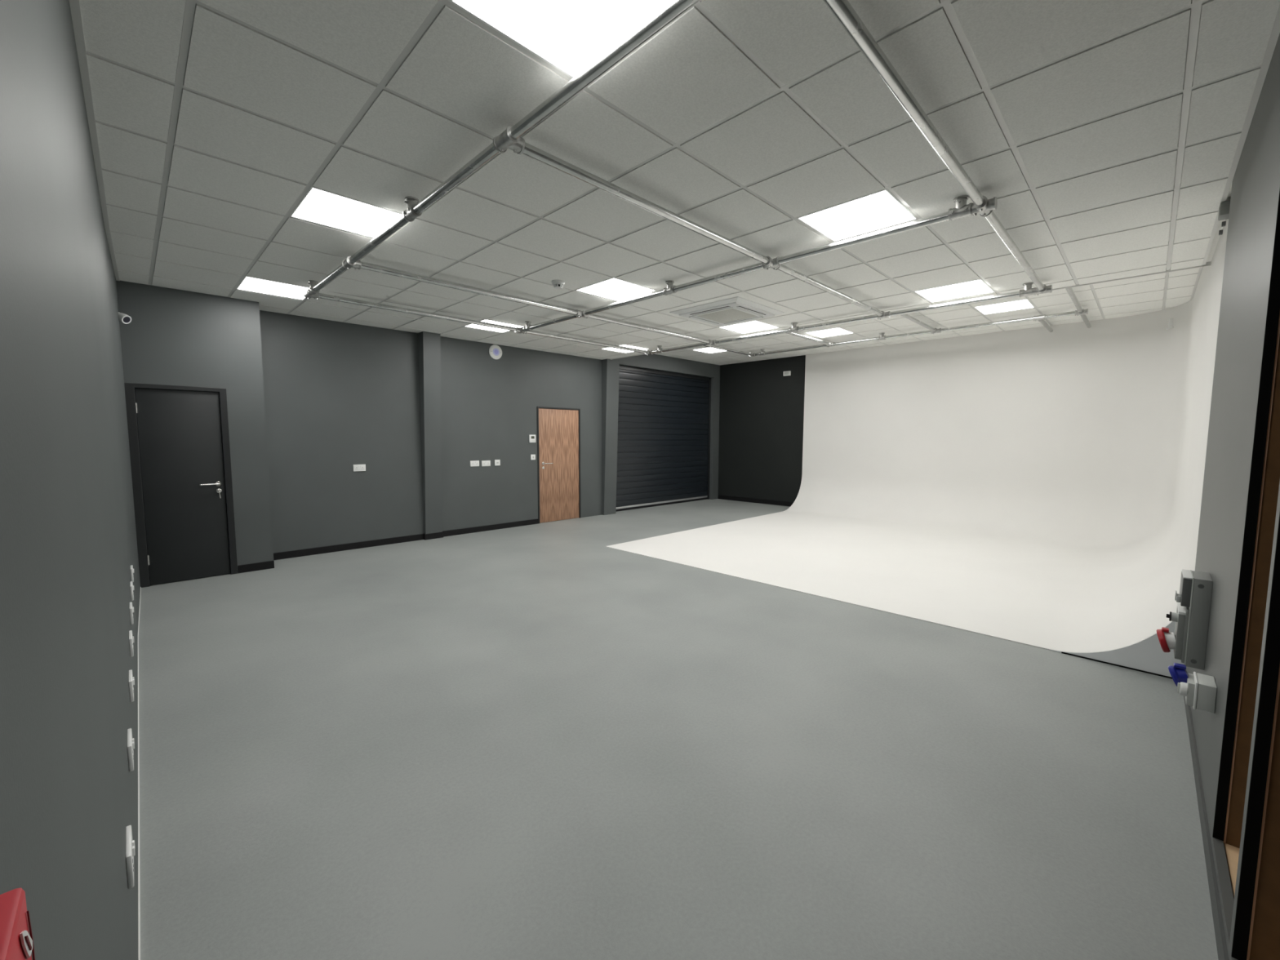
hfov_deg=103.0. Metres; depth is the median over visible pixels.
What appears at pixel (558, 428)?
door
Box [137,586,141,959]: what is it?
trim
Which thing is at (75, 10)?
trim
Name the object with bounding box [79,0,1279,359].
ceiling
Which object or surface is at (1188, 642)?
box
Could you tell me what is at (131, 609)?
wall socket
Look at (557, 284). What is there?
smoke detector
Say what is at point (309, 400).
wall
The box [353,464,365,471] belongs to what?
wall socket
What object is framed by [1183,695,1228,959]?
baseboard
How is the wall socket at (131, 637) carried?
attached to the wall at (68, 792)
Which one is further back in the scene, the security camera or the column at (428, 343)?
the column at (428, 343)
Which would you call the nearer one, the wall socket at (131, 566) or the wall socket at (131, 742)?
the wall socket at (131, 742)
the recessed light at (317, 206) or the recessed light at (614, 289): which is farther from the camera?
the recessed light at (614, 289)
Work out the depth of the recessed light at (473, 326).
6.78 m
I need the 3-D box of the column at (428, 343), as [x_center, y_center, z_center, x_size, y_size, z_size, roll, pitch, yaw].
[-3.013,-0.610,7.380,0.195,2.969,0.245,5,7,45]
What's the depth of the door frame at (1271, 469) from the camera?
1.69 m
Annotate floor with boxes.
[138,498,1217,959]
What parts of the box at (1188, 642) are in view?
connector lid, rotary knob, connector plate, casing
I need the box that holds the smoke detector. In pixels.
[551,280,564,288]
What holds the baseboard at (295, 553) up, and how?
attached to the wall at (309, 400)
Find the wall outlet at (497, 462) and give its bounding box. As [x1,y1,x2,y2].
[494,459,500,465]
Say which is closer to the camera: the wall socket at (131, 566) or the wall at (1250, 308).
the wall at (1250, 308)
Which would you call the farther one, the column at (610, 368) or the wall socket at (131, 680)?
the column at (610, 368)
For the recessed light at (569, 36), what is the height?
0.014 m
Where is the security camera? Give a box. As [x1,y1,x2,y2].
[118,311,131,324]
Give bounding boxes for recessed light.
[235,275,309,300]
[289,186,403,238]
[448,0,669,78]
[464,319,524,333]
[575,277,655,301]
[600,344,649,352]
[692,346,725,353]
[720,320,778,333]
[796,188,917,241]
[805,327,853,337]
[914,279,995,302]
[973,298,1035,315]
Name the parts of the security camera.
glass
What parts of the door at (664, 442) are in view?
rail, guide rail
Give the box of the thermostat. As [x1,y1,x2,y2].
[528,434,535,442]
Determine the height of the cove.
3.256 m
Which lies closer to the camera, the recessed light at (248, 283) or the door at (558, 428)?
the recessed light at (248, 283)
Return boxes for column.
[417,331,442,533]
[601,359,619,515]
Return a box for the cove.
[605,218,1228,679]
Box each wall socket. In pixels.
[125,825,135,888]
[127,728,134,771]
[128,630,133,657]
[128,669,134,702]
[129,581,133,600]
[129,602,133,624]
[130,564,133,582]
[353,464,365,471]
[470,460,479,466]
[481,460,490,466]
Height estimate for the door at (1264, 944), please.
2.595 m
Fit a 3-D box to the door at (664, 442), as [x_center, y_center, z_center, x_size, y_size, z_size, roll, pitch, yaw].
[0.533,-0.961,11.249,0.125,3.049,3.187,5,7,45]
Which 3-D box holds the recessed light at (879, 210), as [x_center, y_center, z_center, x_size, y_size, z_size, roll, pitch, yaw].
[1.456,-1.758,3.411,0.576,0.014,0.576,5,7,45]
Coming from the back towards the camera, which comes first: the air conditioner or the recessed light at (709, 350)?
the recessed light at (709, 350)
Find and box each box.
[1156,568,1213,670]
[1168,662,1217,713]
[1217,200,1230,235]
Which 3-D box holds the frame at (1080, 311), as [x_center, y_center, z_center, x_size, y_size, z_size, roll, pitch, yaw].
[3.641,-2.347,8.064,5.136,0.125,3.479,5,7,45]
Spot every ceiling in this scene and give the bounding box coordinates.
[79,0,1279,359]
[653,266,1202,364]
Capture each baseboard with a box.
[237,519,538,573]
[718,494,793,506]
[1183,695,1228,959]
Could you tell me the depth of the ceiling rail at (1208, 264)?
4.62 m
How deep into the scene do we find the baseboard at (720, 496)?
11.77 m
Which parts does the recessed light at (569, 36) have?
frame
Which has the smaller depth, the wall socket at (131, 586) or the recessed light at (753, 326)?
the wall socket at (131, 586)
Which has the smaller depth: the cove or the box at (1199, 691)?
the box at (1199, 691)
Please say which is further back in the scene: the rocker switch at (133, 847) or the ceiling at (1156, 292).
the ceiling at (1156, 292)
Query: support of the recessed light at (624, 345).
in the ceiling at (1108, 137)
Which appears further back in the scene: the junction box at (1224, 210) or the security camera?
the security camera
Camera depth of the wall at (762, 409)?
11.58 m
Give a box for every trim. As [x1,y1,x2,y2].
[69,0,119,280]
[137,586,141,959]
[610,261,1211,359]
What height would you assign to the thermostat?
0.134 m
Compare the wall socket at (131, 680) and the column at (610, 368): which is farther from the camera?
the column at (610, 368)
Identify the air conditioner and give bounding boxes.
[657,291,799,327]
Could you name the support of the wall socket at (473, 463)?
attached to the wall at (309, 400)
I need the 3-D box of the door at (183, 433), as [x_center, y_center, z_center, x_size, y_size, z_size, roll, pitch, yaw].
[-4.705,0.044,5.257,0.155,2.008,0.770,5,7,45]
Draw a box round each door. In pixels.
[124,382,237,587]
[537,406,581,523]
[615,364,711,511]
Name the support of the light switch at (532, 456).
attached to the wall at (309, 400)
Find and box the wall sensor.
[782,370,791,376]
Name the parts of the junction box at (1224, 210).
casing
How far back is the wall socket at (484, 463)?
8.09 m
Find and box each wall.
[0,0,140,959]
[115,280,719,573]
[718,355,805,502]
[1186,33,1279,959]
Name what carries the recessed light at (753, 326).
in the ceiling at (1108, 137)
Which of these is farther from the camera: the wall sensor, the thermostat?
the wall sensor
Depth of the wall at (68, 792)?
0.72 m
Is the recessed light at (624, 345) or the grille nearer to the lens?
the grille
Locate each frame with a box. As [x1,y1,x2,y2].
[303,0,1052,355]
[703,287,1091,356]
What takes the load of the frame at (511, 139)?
attached to the ceiling at (1108, 137)
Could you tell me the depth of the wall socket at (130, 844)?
1.31 m
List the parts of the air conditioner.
casing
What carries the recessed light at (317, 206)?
in the ceiling at (1108, 137)
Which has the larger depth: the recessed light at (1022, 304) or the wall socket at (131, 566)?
the recessed light at (1022, 304)
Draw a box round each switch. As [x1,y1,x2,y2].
[132,845,135,856]
[530,454,535,459]
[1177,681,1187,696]
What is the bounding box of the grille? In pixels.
[692,306,761,324]
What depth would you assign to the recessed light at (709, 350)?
10.23 m
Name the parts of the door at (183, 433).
handle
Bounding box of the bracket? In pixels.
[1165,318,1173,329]
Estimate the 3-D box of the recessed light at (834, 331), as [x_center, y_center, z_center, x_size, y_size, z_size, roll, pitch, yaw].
[3.150,-2.451,8.463,0.576,0.014,0.576,5,7,45]
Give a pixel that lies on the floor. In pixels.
(548, 740)
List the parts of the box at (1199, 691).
casing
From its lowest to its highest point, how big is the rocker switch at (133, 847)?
0.022 m
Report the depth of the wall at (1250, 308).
1.83 m
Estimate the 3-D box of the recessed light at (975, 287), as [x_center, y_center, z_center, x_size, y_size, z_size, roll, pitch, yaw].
[3.152,-1.894,5.104,0.576,0.014,0.576,5,7,45]

